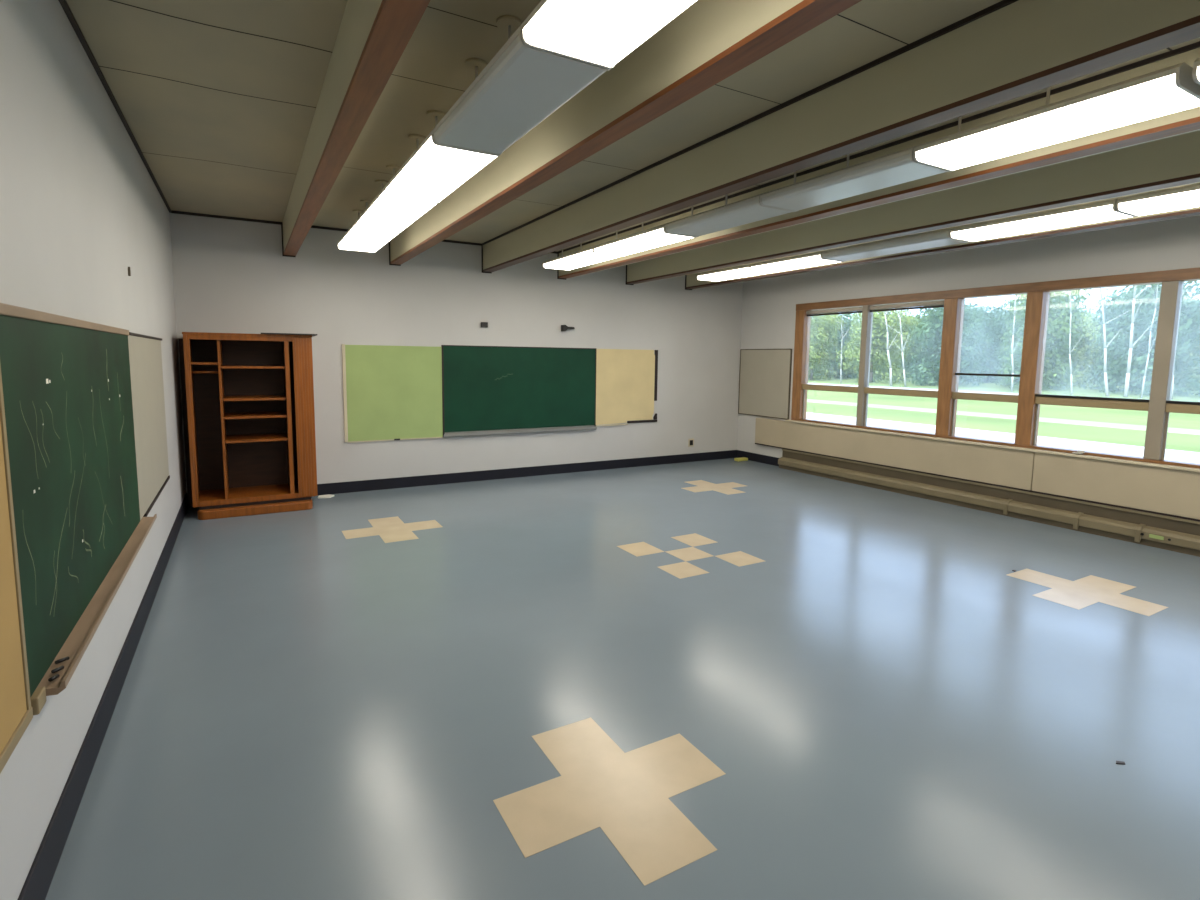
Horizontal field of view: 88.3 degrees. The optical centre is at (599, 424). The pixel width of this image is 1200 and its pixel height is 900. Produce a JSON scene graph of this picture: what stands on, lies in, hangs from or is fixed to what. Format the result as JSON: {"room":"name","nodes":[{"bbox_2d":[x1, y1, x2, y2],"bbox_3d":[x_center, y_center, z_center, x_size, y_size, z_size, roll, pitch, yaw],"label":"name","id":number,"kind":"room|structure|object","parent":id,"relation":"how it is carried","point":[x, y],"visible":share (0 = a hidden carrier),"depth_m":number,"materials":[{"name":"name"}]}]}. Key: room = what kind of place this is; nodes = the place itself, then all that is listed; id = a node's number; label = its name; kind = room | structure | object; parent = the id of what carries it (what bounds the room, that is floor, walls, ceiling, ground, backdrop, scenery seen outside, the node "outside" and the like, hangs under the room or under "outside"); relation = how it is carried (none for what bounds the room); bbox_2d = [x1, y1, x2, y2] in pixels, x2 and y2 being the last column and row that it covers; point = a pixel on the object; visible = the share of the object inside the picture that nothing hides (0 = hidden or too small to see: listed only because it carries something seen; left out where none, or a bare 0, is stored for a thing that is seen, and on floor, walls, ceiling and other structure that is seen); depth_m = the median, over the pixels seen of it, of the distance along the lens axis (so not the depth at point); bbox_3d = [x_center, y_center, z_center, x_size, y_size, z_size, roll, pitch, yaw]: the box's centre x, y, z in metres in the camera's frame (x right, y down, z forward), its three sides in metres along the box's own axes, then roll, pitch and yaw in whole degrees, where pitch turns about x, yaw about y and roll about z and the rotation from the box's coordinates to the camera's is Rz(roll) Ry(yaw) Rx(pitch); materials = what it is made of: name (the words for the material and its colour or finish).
{"room":"classroom","nodes":[
{"label":"classroom","id":0,"kind":"room"},
{"bbox_2d":[0,0,185,899],"bbox_3d":[-2.083,-0.178,2.252,0.200,3.026,9.788,-3,7,-30],"label":"wall","id":1,"kind":"structure","parent":0,"point":[80,206],"depth_m":2.45,"materials":[{"name":"paint"}]},
{"bbox_2d":[0,364,32,773],"bbox_3d":[-1.307,0.314,1.161,0.024,1.167,1.240,-3,7,-30],"label":"tackboard","id":2,"kind":"object","parent":1,"relation":"attached to","point":[16,711],"visible":1,"depth_m":1.65,"materials":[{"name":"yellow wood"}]},
{"bbox_2d":[0,303,156,714],"bbox_3d":[-2.184,0.138,2.735,0.075,1.172,2.380,-3,7,-30],"label":"chalkboard","id":3,"kind":"object","parent":1,"relation":"attached to","point":[66,381],"visible":0.97,"depth_m":2.19,"materials":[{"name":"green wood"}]},
{"bbox_2d":[37,514,156,695],"bbox_3d":[-2.216,0.683,2.837,0.075,0.037,2.280,-3,7,-30],"label":"chalk tray","id":4,"kind":"object","parent":3,"relation":"on","point":[74,646],"depth_m":2.36,"materials":[{"name":"brown wood"}]},
{"bbox_2d":[18,493,187,899],"bbox_3d":[-2.008,1.247,2.457,0.012,0.150,9.388,-3,7,-30],"label":"baseboard","id":5,"kind":"structure","parent":1,"relation":"attached to","point":[36,886],"depth_m":2.34,"materials":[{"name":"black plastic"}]},
{"bbox_2d":[58,0,170,212],"bbox_3d":[-1.970,-1.676,2.147,0.018,0.022,9.388,-3,7,-30],"label":"trim","id":6,"kind":"structure","parent":1,"relation":"attached to","point":[64,4],"depth_m":3.24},
{"bbox_2d":[128,332,169,520],"bbox_3d":[-3.133,-0.054,4.326,0.020,1.130,1.716,-3,7,-30],"label":"wall panel","id":7,"kind":"object","parent":1,"relation":"attached to","point":[145,355],"visible":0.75,"depth_m":4.13,"materials":[{"name":"fabric"}]},
{"bbox_2d":[169,213,742,492],"bbox_3d":[-1.067,-0.813,8.324,7.629,3.026,0.200,-3,7,-30],"label":"wall","id":8,"kind":"structure","parent":0,"point":[230,276],"depth_m":7.75,"materials":[{"name":"paint"}]},
{"bbox_2d":[171,210,558,253],"bbox_3d":[-0.987,-2.294,8.076,7.611,0.025,0.018,-3,7,-30],"label":"trim","id":9,"kind":"structure","parent":8,"relation":"attached to","point":[172,211],"depth_m":6.58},
{"bbox_2d":[342,344,442,442],"bbox_3d":[-2.467,-0.383,7.434,1.150,1.143,0.028,-3,7,-30],"label":"tackboard","id":10,"kind":"object","parent":8,"relation":"attached to","point":[390,393],"visible":1,"depth_m":7.41,"materials":[{"name":"green fabric"}]},
{"bbox_2d":[189,450,736,506],"bbox_3d":[-1.032,0.637,8.386,7.605,0.130,0.012,-3,7,-30],"label":"baseboard","id":11,"kind":"structure","parent":8,"relation":"attached to","point":[413,481],"depth_m":8.27,"materials":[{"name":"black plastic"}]},
{"bbox_2d":[441,345,596,436],"bbox_3d":[-1.005,-0.464,8.247,2.198,1.150,0.062,-3,7,-30],"label":"chalkboard","id":12,"kind":"object","parent":8,"relation":"attached to","point":[493,389],"visible":1,"depth_m":8.21,"materials":[{"name":"metal"}]},
{"bbox_2d":[443,425,596,436],"bbox_3d":[-1.011,0.081,8.306,2.192,0.055,0.062,-3,7,-30],"label":"chalk tray","id":13,"kind":"object","parent":12,"relation":"on","point":[535,428],"depth_m":8.22,"materials":[{"name":"metal"}]},
{"bbox_2d":[596,349,657,426],"bbox_3d":[0.406,-0.551,9.075,1.074,1.107,0.020,-3,7,-30],"label":"tackboard","id":14,"kind":"object","parent":8,"relation":"attached to","point":[626,379],"visible":1,"depth_m":9.04,"materials":[{"name":"fabric"}]},
{"bbox_2d":[45,458,1199,899],"bbox_3d":[1.294,1.311,4.366,8.029,0.300,9.788,-3,7,-30],"label":"floor","id":15,"kind":"structure","parent":0,"point":[304,710],"depth_m":2.92,"materials":[{"name":"tile"}]},
{"bbox_2d":[178,332,317,519],"bbox_3d":[-3.627,-0.027,6.407,1.192,1.807,0.679,-3,7,-30],"label":"wardrobe","id":16,"kind":"object","parent":15,"relation":"on","point":[248,399],"visible":1,"depth_m":6.48,"materials":[{"name":"orange wood"}]},
{"bbox_2d":[191,362,217,364],"bbox_3d":[-3.958,-0.619,6.197,0.241,0.022,0.542,-3,7,-30],"label":"shelf","id":17,"kind":"object","parent":16,"relation":"attached to","point":[192,363],"depth_m":5.97,"materials":[{"name":"orange wood"}]},
{"bbox_2d":[221,365,284,368],"bbox_3d":[-3.588,-0.602,6.413,0.566,0.022,0.542,-3,7,-30],"label":"shelf","id":18,"kind":"object","parent":16,"relation":"attached to","point":[222,366],"depth_m":6.25,"materials":[{"name":"orange wood"}]},
{"bbox_2d":[223,395,285,400],"bbox_3d":[-3.592,-0.283,6.447,0.566,0.022,0.542,-3,7,-30],"label":"shelf","id":19,"kind":"object","parent":16,"relation":"attached to","point":[225,397],"depth_m":6.32,"materials":[{"name":"orange wood"}]},
{"bbox_2d":[224,411,286,418],"bbox_3d":[-3.594,-0.104,6.466,0.566,0.022,0.542,-3,7,-30],"label":"shelf","id":20,"kind":"object","parent":16,"relation":"attached to","point":[227,414],"depth_m":6.39,"materials":[{"name":"orange wood"}]},
{"bbox_2d":[225,433,287,443],"bbox_3d":[-3.597,0.134,6.491,0.566,0.022,0.542,-3,7,-30],"label":"shelf","id":21,"kind":"object","parent":16,"relation":"attached to","point":[229,437],"depth_m":6.43,"materials":[{"name":"orange wood"}]},
{"bbox_2d":[261,333,316,335],"bbox_3d":[-3.219,-0.935,6.392,0.510,0.012,0.435,-3,7,-30],"label":"board","id":22,"kind":"object","parent":16,"relation":"on","point":[261,333],"visible":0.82,"depth_m":6.23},
{"bbox_2d":[342,516,442,542],"bbox_3d":[-1.943,0.969,5.774,0.831,0.001,0.820,2,6,16],"label":"cross","id":23,"kind":"object","parent":15,"relation":"on","point":[390,529],"visible":1,"depth_m":5.75,"materials":[{"name":"tile"}]},
{"bbox_2d":[493,718,725,885],"bbox_3d":[0.049,1.361,2.333,0.813,0.001,0.814,2,6,15],"label":"cross","id":24,"kind":"object","parent":15,"relation":"on","point":[626,795],"visible":1,"depth_m":2.26,"materials":[{"name":"tile"}]},
{"bbox_2d":[617,533,763,578],"bbox_3d":[0.738,1.069,5.150,0.859,0.001,0.899,-3,7,-30],"label":"checker","id":25,"kind":"object","parent":15,"relation":"on","point":[680,570],"visible":1,"depth_m":5.11,"materials":[{"name":"tile"}]},
{"bbox_2d":[682,480,745,494],"bbox_3d":[1.448,0.788,7.867,0.820,0.001,0.813,2,6,16],"label":"cross","id":26,"kind":"object","parent":15,"relation":"on","point":[726,488],"visible":1,"depth_m":7.84,"materials":[{"name":"tile"}]},
{"bbox_2d":[1007,569,1167,615],"bbox_3d":[3.443,1.179,4.422,0.865,0.001,0.865,-3,7,-30],"label":"cross","id":27,"kind":"object","parent":15,"relation":"on","point":[1078,594],"visible":1,"depth_m":4.37,"materials":[{"name":"tile"}]},
{"bbox_2d":[66,0,1199,251],"bbox_3d":[1.334,-1.971,4.016,8.429,0.251,10.188,-3,7,-30],"label":"ceiling","id":28,"kind":"structure","parent":0,"point":[219,99],"depth_m":3.29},
{"bbox_2d":[281,0,430,256],"bbox_3d":[-1.059,-1.554,2.685,0.131,0.357,9.388,-3,7,-30],"label":"ceiling beam","id":29,"kind":"structure","parent":28,"relation":"attached to","point":[373,35],"depth_m":2.74,"materials":[{"name":"paint"}]},
{"bbox_2d":[338,199,400,252],"bbox_3d":[-2.158,-1.886,5.732,0.370,0.369,1.192,-3,7,-30],"label":"ceiling light","id":30,"kind":"object","parent":28,"relation":"hanging from","point":[355,238],"visible":0.82,"depth_m":5.70,"materials":[{"name":"white plastic"}]},
{"bbox_2d":[338,225,398,251],"bbox_3d":[-2.159,-1.725,5.750,0.362,0.040,1.168,-3,7,-30],"label":"diffuser","id":31,"kind":"object","parent":30,"relation":"attached to","point":[355,239],"depth_m":5.69,"materials":[{"name":"plastic"}]},
{"bbox_2d":[357,165,437,232],"bbox_3d":[-1.562,-1.768,4.698,0.370,0.369,1.192,-3,7,-30],"label":"ceiling light","id":32,"kind":"object","parent":28,"relation":"hanging from","point":[385,213],"visible":0.83,"depth_m":4.65,"materials":[{"name":"white plastic"}]},
{"bbox_2d":[358,191,435,231],"bbox_3d":[-1.563,-1.608,4.715,0.362,0.040,1.168,-3,7,-30],"label":"diffuser","id":33,"kind":"object","parent":32,"relation":"attached to","point":[385,213],"depth_m":4.62,"materials":[{"name":"plastic"}]},
{"bbox_2d":[385,110,499,202],"bbox_3d":[-0.968,-1.651,3.667,0.370,0.369,1.182,-3,7,-30],"label":"ceiling light","id":34,"kind":"object","parent":28,"relation":"hanging from","point":[433,171],"visible":0.88,"depth_m":3.60,"materials":[{"name":"white plastic"}]},
{"bbox_2d":[386,137,496,201],"bbox_3d":[-0.970,-1.491,3.684,0.362,0.040,1.158,-3,7,-30],"label":"diffuser","id":35,"kind":"object","parent":34,"relation":"attached to","point":[433,171],"depth_m":3.57,"materials":[{"name":"plastic"}]},
{"bbox_2d":[432,15,610,154],"bbox_3d":[-0.389,-1.537,2.663,0.370,0.369,1.132,-3,7,-30],"label":"ceiling light","id":36,"kind":"object","parent":28,"relation":"hanging from","point":[522,85],"visible":0.9,"depth_m":2.56,"materials":[{"name":"grey plastic"}]},
{"bbox_2d":[543,243,620,269],"bbox_3d":[-0.209,-1.979,6.833,0.370,0.369,1.212,-3,7,-30],"label":"ceiling light","id":37,"kind":"object","parent":28,"relation":"hanging from","point":[583,257],"visible":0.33,"depth_m":6.77,"materials":[{"name":"white plastic"}]},
{"bbox_2d":[521,0,696,68],"bbox_3d":[0.192,-1.423,1.653,0.370,0.369,1.192,-3,7,-30],"label":"ceiling light","id":38,"kind":"object","parent":28,"relation":"hanging from","point":[601,33],"visible":1,"depth_m":1.99,"materials":[{"name":"white plastic"}]},
{"bbox_2d":[389,0,861,265],"bbox_3d":[-0.088,-1.601,3.239,0.131,0.357,9.388,-3,7,-30],"label":"ceiling beam","id":39,"kind":"structure","parent":28,"relation":"attached to","point":[708,42],"depth_m":2.75,"materials":[{"name":"paint"}]},
{"bbox_2d":[593,222,695,256],"bbox_3d":[0.397,-1.860,5.781,0.370,0.369,1.212,-3,7,-30],"label":"ceiling light","id":40,"kind":"object","parent":28,"relation":"hanging from","point":[654,237],"visible":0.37,"depth_m":5.70,"materials":[{"name":"white plastic"}]},
{"bbox_2d":[665,193,793,236],"bbox_3d":[0.976,-1.746,4.776,0.370,0.369,1.102,-3,7,-30],"label":"ceiling light","id":41,"kind":"object","parent":28,"relation":"hanging from","point":[748,210],"visible":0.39,"depth_m":4.70,"materials":[{"name":"grey plastic"}]},
{"bbox_2d":[697,264,766,281],"bbox_3d":[1.685,-2.060,7.810,0.370,0.369,0.992,-3,7,-30],"label":"ceiling light","id":42,"kind":"object","parent":28,"relation":"hanging from","point":[733,272],"visible":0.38,"depth_m":7.74,"materials":[{"name":"white plastic"}]},
{"bbox_2d":[750,251,840,272],"bbox_3d":[2.194,-1.960,6.926,0.370,0.369,1.042,-3,7,-30],"label":"ceiling light","id":43,"kind":"object","parent":28,"relation":"hanging from","point":[811,259],"visible":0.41,"depth_m":6.86,"materials":[{"name":"white plastic"}]},
{"bbox_2d":[481,0,1199,272],"bbox_3d":[0.891,-1.648,3.798,0.133,0.357,9.388,-3,7,-30],"label":"ceiling beam","id":44,"kind":"structure","parent":28,"relation":"attached to","point":[1006,50],"depth_m":2.89,"materials":[{"name":"paint"}]},
{"bbox_2d":[760,146,950,211],"bbox_3d":[1.530,-1.636,3.814,0.370,0.369,1.112,-3,7,-30],"label":"ceiling light","id":45,"kind":"object","parent":28,"relation":"hanging from","point":[899,167],"visible":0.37,"depth_m":3.71,"materials":[{"name":"grey plastic"}]},
{"bbox_2d":[557,41,1199,279],"bbox_3d":[1.826,-1.694,4.331,0.165,0.357,9.388,-3,7,-30],"label":"ceiling beam","id":46,"kind":"structure","parent":28,"relation":"attached to","point":[1185,121],"depth_m":3.69,"materials":[{"name":"paint"}]},
{"bbox_2d":[822,228,968,261],"bbox_3d":[2.787,-1.843,5.895,0.370,0.369,1.332,-3,7,-30],"label":"ceiling light","id":47,"kind":"object","parent":28,"relation":"hanging from","point":[939,238],"visible":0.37,"depth_m":5.78,"materials":[{"name":"grey plastic"}]},
{"bbox_2d":[626,130,1199,284],"bbox_3d":[2.771,-1.740,4.870,0.165,0.357,9.388,-3,7,-30],"label":"ceiling beam","id":48,"kind":"structure","parent":28,"relation":"attached to","point":[1174,161],"depth_m":4.68,"materials":[{"name":"paint"}]},
{"bbox_2d":[685,182,1199,289],"bbox_3d":[3.696,-1.785,5.398,0.165,0.357,9.388,-3,7,-30],"label":"ceiling beam","id":49,"kind":"structure","parent":28,"relation":"attached to","point":[691,281],"depth_m":5.70,"materials":[{"name":"paint"}]},
{"bbox_2d":[950,198,1136,241],"bbox_3d":[3.408,-1.720,4.817,0.370,0.369,1.152,-3,7,-30],"label":"ceiling light","id":50,"kind":"object","parent":28,"relation":"hanging from","point":[1101,211],"visible":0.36,"depth_m":4.71,"materials":[{"name":"white plastic"}]},
{"bbox_2d":[913,62,1199,170],"bbox_3d":[2.076,-1.529,2.866,0.370,0.369,1.072,-3,7,-30],"label":"ceiling light","id":51,"kind":"object","parent":28,"relation":"hanging from","point":[1172,89],"visible":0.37,"depth_m":2.72,"materials":[{"name":"white plastic"}]},
{"bbox_2d":[1116,184,1199,216],"bbox_3d":[3.994,-1.605,3.800,0.370,0.369,1.192,-3,7,-30],"label":"ceiling light","id":52,"kind":"object","parent":28,"relation":"hanging from","point":[1184,197],"visible":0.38,"depth_m":4.09,"materials":[{"name":"white plastic"}]},
{"bbox_2d":[1192,57,1199,84],"bbox_3d":[2.657,-1.414,1.857,0.370,0.369,1.192,-3,7,-30],"label":"ceiling light","id":53,"kind":"object","parent":28,"relation":"hanging from","point":[1196,65],"visible":1,"depth_m":2.29,"materials":[{"name":"white plastic"}]},
{"bbox_2d":[737,215,1199,457],"bbox_3d":[4.694,-0.507,6.118,0.160,3.026,9.788,-3,7,-30],"label":"wall","id":54,"kind":"structure","parent":0,"point":[768,304],"depth_m":6.91,"materials":[{"name":"paint"}]},
{"bbox_2d":[737,450,778,465],"bbox_3d":[2.523,0.526,9.838,0.012,0.130,1.018,-3,7,-30],"label":"baseboard","id":55,"kind":"structure","parent":54,"relation":"attached to","point":[755,457],"depth_m":9.82,"materials":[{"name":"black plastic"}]},
{"bbox_2d":[738,349,791,419],"bbox_3d":[2.559,-0.657,9.665,0.022,1.054,1.087,-3,7,-30],"label":"wall panel","id":56,"kind":"object","parent":54,"relation":"attached to","point":[765,374],"visible":1,"depth_m":9.62,"materials":[{"name":"fabric"}]},
{"bbox_2d":[791,310,810,418],"bbox_3d":[2.950,-0.879,9.079,0.144,1.573,0.160,-3,7,-30],"label":"trim","id":57,"kind":"structure","parent":54,"relation":"attached to","point":[802,337],"depth_m":9.02,"materials":[{"name":"brown wood"}]},
{"bbox_2d":[802,300,943,425],"bbox_3d":[3.498,-0.770,8.120,0.112,1.585,2.060,-3,7,-30],"label":"window","id":58,"kind":"structure","parent":54,"relation":"in","point":[863,389],"depth_m":8.09,"materials":[{"name":"paint"}]},
{"bbox_2d":[806,307,862,314],"bbox_3d":[3.222,-1.571,8.507,0.052,0.052,0.940,-3,7,-30],"label":"roller shade","id":59,"kind":"object","parent":58,"relation":"attached to","point":[854,309],"depth_m":8.45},
{"bbox_2d":[870,300,943,309],"bbox_3d":[3.755,-1.466,7.582,0.052,0.052,0.995,-3,7,-30],"label":"roller shade","id":60,"kind":"object","parent":58,"relation":"attached to","point":[931,304],"depth_m":7.52,"materials":[{"name":"fabric"}]},
{"bbox_2d":[755,418,1034,491],"bbox_3d":[3.478,0.288,8.106,0.050,0.418,4.000,-3,7,-30],"label":"wall panel","id":61,"kind":"object","parent":54,"relation":"attached to","point":[1001,467],"visible":0.96,"depth_m":7.55,"materials":[{"name":"paint"}]},
{"bbox_2d":[935,298,964,435],"bbox_3d":[4.052,-0.662,7.166,0.144,1.573,0.155,-3,7,-30],"label":"trim","id":62,"kind":"structure","parent":54,"relation":"attached to","point":[951,343],"depth_m":7.11,"materials":[{"name":"brown wood"}]},
{"bbox_2d":[951,294,1019,435],"bbox_3d":[4.265,-0.614,6.790,0.090,1.575,0.715,-3,7,-30],"label":"window","id":63,"kind":"structure","parent":54,"relation":"in","point":[955,395],"depth_m":6.82,"materials":[{"name":"paint"}]},
{"bbox_2d":[778,449,1199,556],"bbox_3d":[4.800,0.911,5.756,0.134,0.285,8.340,-3,7,-30],"label":"baseboard heater","id":64,"kind":"object","parent":54,"relation":"attached to","point":[1180,535],"visible":1,"depth_m":6.46,"materials":[{"name":"metal"}]},
{"bbox_2d":[785,420,1199,471],"bbox_3d":[4.848,0.338,5.683,0.075,0.026,8.280,-3,7,-30],"label":"trim","id":65,"kind":"structure","parent":54,"relation":"attached to","point":[794,421],"depth_m":6.44,"materials":[{"name":"wood"}]},
{"bbox_2d":[791,267,1199,468],"bbox_3d":[4.866,-0.535,5.745,0.148,1.695,7.880,-3,7,-30],"label":"trim","id":66,"kind":"structure","parent":54,"relation":"attached to","point":[1189,274],"depth_m":6.42,"materials":[{"name":"brown wood"}]},
{"bbox_2d":[1014,291,1049,445],"bbox_3d":[4.483,-0.577,6.418,0.144,1.573,0.150,-3,7,-30],"label":"trim","id":67,"kind":"structure","parent":54,"relation":"attached to","point":[1037,303],"depth_m":6.37,"materials":[{"name":"brown wood"}]},
{"bbox_2d":[1031,452,1199,521],"bbox_3d":[5.463,0.680,4.660,0.050,0.418,3.978,-3,7,-30],"label":"wall panel","id":68,"kind":"object","parent":54,"relation":"attached to","point":[1155,490],"visible":0.91,"depth_m":5.73,"materials":[{"name":"paint"}]},
{"bbox_2d":[1033,280,1199,459],"bbox_3d":[5.011,-0.471,5.494,0.112,1.585,1.990,-3,7,-30],"label":"window","id":69,"kind":"structure","parent":54,"relation":"in","point":[1159,405],"depth_m":5.48,"materials":[{"name":"paint"}]},
{"label":"outside","id":70,"kind":"structure","parent":0,"visible":0},
{"bbox_2d":[806,375,1199,451],"bbox_3d":[51.177,-3.400,58.080,132.211,0.400,230.000,-3,7,-30],"label":"ground","id":71,"kind":"structure","parent":70,"point":[1182,442],"depth_m":24.67,"materials":[{"name":"green plant"}]},
{"bbox_2d":[808,313,846,379],"bbox_3d":[22.606,-8.780,65.549,6.162,8.045,6.143,-1,6,-15],"label":"tree","id":72,"kind":"object","parent":71,"relation":"on","point":[821,332],"visible":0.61,"depth_m":64.50,"materials":[{"name":"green plant"}]},
{"bbox_2d":[810,312,861,378],"bbox_3d":[27.215,-9.572,72.154,6.181,8.332,6.095,6,8,42],"label":"tree","id":73,"kind":"object","parent":71,"relation":"on","point":[834,365],"visible":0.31,"depth_m":71.17,"materials":[{"name":"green plant"}]},
{"bbox_2d":[831,314,848,383],"bbox_3d":[21.965,-7.804,56.418,1.546,8.002,1.667,-4,8,-37],"label":"birch tree","id":74,"kind":"object","parent":71,"relation":"on","point":[842,314],"visible":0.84,"depth_m":56.07,"materials":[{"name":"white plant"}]},
{"bbox_2d":[843,311,888,377],"bbox_3d":[32.971,-10.117,76.224,6.266,8.696,6.415,3,6,17],"label":"tree","id":75,"kind":"object","parent":71,"relation":"on","point":[853,375],"visible":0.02,"depth_m":76.45,"materials":[{"name":"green plant"}]},
{"bbox_2d":[836,309,910,382],"bbox_3d":[26.309,-8.071,59.326,6.143,8.045,6.162,-5,8,-44],"label":"tree","id":76,"kind":"object","parent":71,"relation":"on","point":[879,332],"visible":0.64,"depth_m":58.56,"materials":[{"name":"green plant"}]},
{"bbox_2d":[853,307,921,380],"bbox_3d":[30.753,-8.755,66.256,6.162,8.045,6.143,-1,6,-20],"label":"tree","id":77,"kind":"object","parent":71,"relation":"on","point":[905,317],"visible":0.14,"depth_m":65.30,"materials":[{"name":"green plant"}]},
{"bbox_2d":[884,311,896,385],"bbox_3d":[23.944,-7.837,51.813,1.544,9.108,2.560,6,8,42],"label":"birch tree","id":78,"kind":"object","parent":71,"relation":"on","point":[885,312],"visible":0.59,"depth_m":51.77,"materials":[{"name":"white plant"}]},
{"bbox_2d":[881,310,908,386],"bbox_3d":[24.230,-7.434,50.886,2.236,8.514,0.507,3,7,22],"label":"birch tree","id":79,"kind":"object","parent":71,"relation":"on","point":[902,348],"visible":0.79,"depth_m":50.68,"materials":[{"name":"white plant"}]},
{"bbox_2d":[879,313,916,377],"bbox_3d":[38.856,-10.293,80.267,6.181,8.332,6.095,-5,8,-41],"label":"tree","id":80,"kind":"object","parent":71,"relation":"on","point":[907,366],"visible":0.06,"depth_m":78.57,"materials":[{"name":"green plant"}]},
{"bbox_2d":[808,383,1018,394],"bbox_3d":[20.800,-2.740,46.456,7.500,0.012,180.000,-3,7,-30],"label":"path","id":81,"kind":"structure","parent":71,"relation":"on","point":[808,383],"depth_m":46.74,"materials":[{"name":"concrete"}]},
{"bbox_2d":[903,309,935,378],"bbox_3d":[36.821,-9.320,70.260,5.666,8.467,5.826,0,6,-3],"label":"tree","id":82,"kind":"object","parent":71,"relation":"on","point":[918,317],"visible":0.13,"depth_m":69.21,"materials":[{"name":"green plant"}]},
{"bbox_2d":[906,300,988,385],"bbox_3d":[29.959,-7.524,53.255,6.095,8.332,6.181,7,8,44],"label":"tree","id":83,"kind":"object","parent":71,"relation":"on","point":[932,345],"visible":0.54,"depth_m":52.76,"materials":[{"name":"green plant"}]},
{"bbox_2d":[915,303,993,383],"bbox_3d":[34.038,-8.363,59.880,6.266,8.696,6.415,0,6,-5],"label":"tree","id":84,"kind":"object","parent":71,"relation":"on","point":[979,344],"visible":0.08,"depth_m":58.53,"materials":[{"name":"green plant"}]},
{"bbox_2d":[959,302,1011,382],"bbox_3d":[40.148,-8.509,63.674,6.181,8.332,6.095,3,6,18],"label":"tree","id":85,"kind":"object","parent":71,"relation":"on","point":[991,356],"visible":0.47,"depth_m":62.89,"materials":[{"name":"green plant"}]},
{"bbox_2d":[806,412,1199,463],"bbox_3d":[5.339,-0.163,20.451,7.700,0.020,150.000,-3,7,-30],"label":"path","id":86,"kind":"structure","parent":71,"relation":"on","point":[1175,455],"depth_m":16.00,"materials":[{"name":"concrete"}]},
{"bbox_2d":[807,399,1199,435],"bbox_3d":[13.714,-0.565,25.229,2.000,0.012,150.000,-3,7,-30],"label":"path","id":87,"kind":"structure","parent":71,"relation":"on","point":[963,413],"depth_m":22.16,"materials":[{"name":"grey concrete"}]},
{"bbox_2d":[1010,295,1020,391],"bbox_3d":[29.096,-6.448,43.201,0.559,8.281,2.318,4,7,30],"label":"birch tree","id":88,"kind":"object","parent":71,"relation":"on","point":[1012,379],"visible":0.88,"depth_m":43.50,"materials":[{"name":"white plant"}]},
{"bbox_2d":[992,294,1082,386],"bbox_3d":[37.733,-7.646,53.582,6.415,8.696,6.266,-5,8,-44],"label":"tree","id":89,"kind":"object","parent":71,"relation":"on","point":[1005,314],"visible":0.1,"depth_m":53.79,"materials":[{"name":"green plant"}]},
{"bbox_2d":[997,289,1092,389],"bbox_3d":[33.666,-6.895,47.142,5.666,8.467,5.826,4,7,26],"label":"tree","id":90,"kind":"object","parent":71,"relation":"on","point":[1058,326],"visible":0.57,"depth_m":45.87,"materials":[{"name":"green plant"}]},
{"bbox_2d":[1069,290,1081,394],"bbox_3d":[31.161,-6.211,40.439,1.115,8.453,1.041,-3,7,-30],"label":"birch tree","id":91,"kind":"object","parent":71,"relation":"on","point":[1070,351],"visible":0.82,"depth_m":40.44,"materials":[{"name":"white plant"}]},
{"bbox_2d":[1055,304,1103,386],"bbox_3d":[43.637,-7.666,57.515,6.143,8.045,6.162,3,6,17],"label":"tree","id":92,"kind":"object","parent":71,"relation":"on","point":[1082,349],"visible":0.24,"depth_m":55.97,"materials":[{"name":"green plant"}]},
{"bbox_2d":[1069,297,1128,384],"bbox_3d":[49.676,-8.383,61.868,6.415,8.696,6.266,6,8,42],"label":"tree","id":93,"kind":"object","parent":71,"relation":"on","point":[1082,311],"visible":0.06,"depth_m":60.90,"materials":[{"name":"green plant"}]},
{"bbox_2d":[1100,287,1126,396],"bbox_3d":[32.031,-6.305,38.840,1.472,9.016,1.376,-2,7,-23],"label":"birch tree","id":94,"kind":"object","parent":71,"relation":"on","point":[1102,298],"visible":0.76,"depth_m":38.80,"materials":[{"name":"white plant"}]},
{"bbox_2d":[1075,285,1197,390],"bbox_3d":[41.193,-6.971,47.638,6.415,8.696,6.266,2,6,16],"label":"tree","id":95,"kind":"object","parent":71,"relation":"on","point":[1108,312],"visible":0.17,"depth_m":47.72,"materials":[{"name":"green plant"}]},
{"bbox_2d":[1123,284,1153,396],"bbox_3d":[32.625,-6.147,37.371,1.759,9.002,1.208,-3,7,-30],"label":"birch tree","id":96,"kind":"object","parent":71,"relation":"on","point":[1131,344],"visible":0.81,"depth_m":37.72,"materials":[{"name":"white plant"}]},
{"bbox_2d":[1090,281,1199,396],"bbox_3d":[37.038,-6.295,40.821,6.266,8.696,6.415,1,6,7],"label":"tree","id":97,"kind":"object","parent":71,"relation":"on","point":[1187,331],"visible":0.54,"depth_m":40.23,"materials":[{"name":"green plant"}]},
{"bbox_2d":[1140,284,1157,397],"bbox_3d":[32.867,-5.692,36.834,2.070,8.221,0.432,-3,7,-30],"label":"birch tree","id":98,"kind":"object","parent":71,"relation":"on","point":[1150,339],"visible":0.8,"depth_m":36.97,"materials":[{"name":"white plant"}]},
{"bbox_2d":[1139,293,1199,389],"bbox_3d":[47.291,-6.975,51.448,6.143,8.045,6.162,-3,7,-30],"label":"tree","id":99,"kind":"object","parent":71,"relation":"on","point":[1190,352],"visible":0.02,"depth_m":50.30,"materials":[{"name":"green plant"}]},
{"bbox_2d":[1175,314,1199,387],"bbox_3d":[53.456,-7.556,55.613,5.826,8.467,5.666,-5,8,-42],"label":"tree","id":100,"kind":"object","parent":71,"relation":"on","point":[1191,314],"visible":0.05,"depth_m":54.98,"materials":[{"name":"green plant"}]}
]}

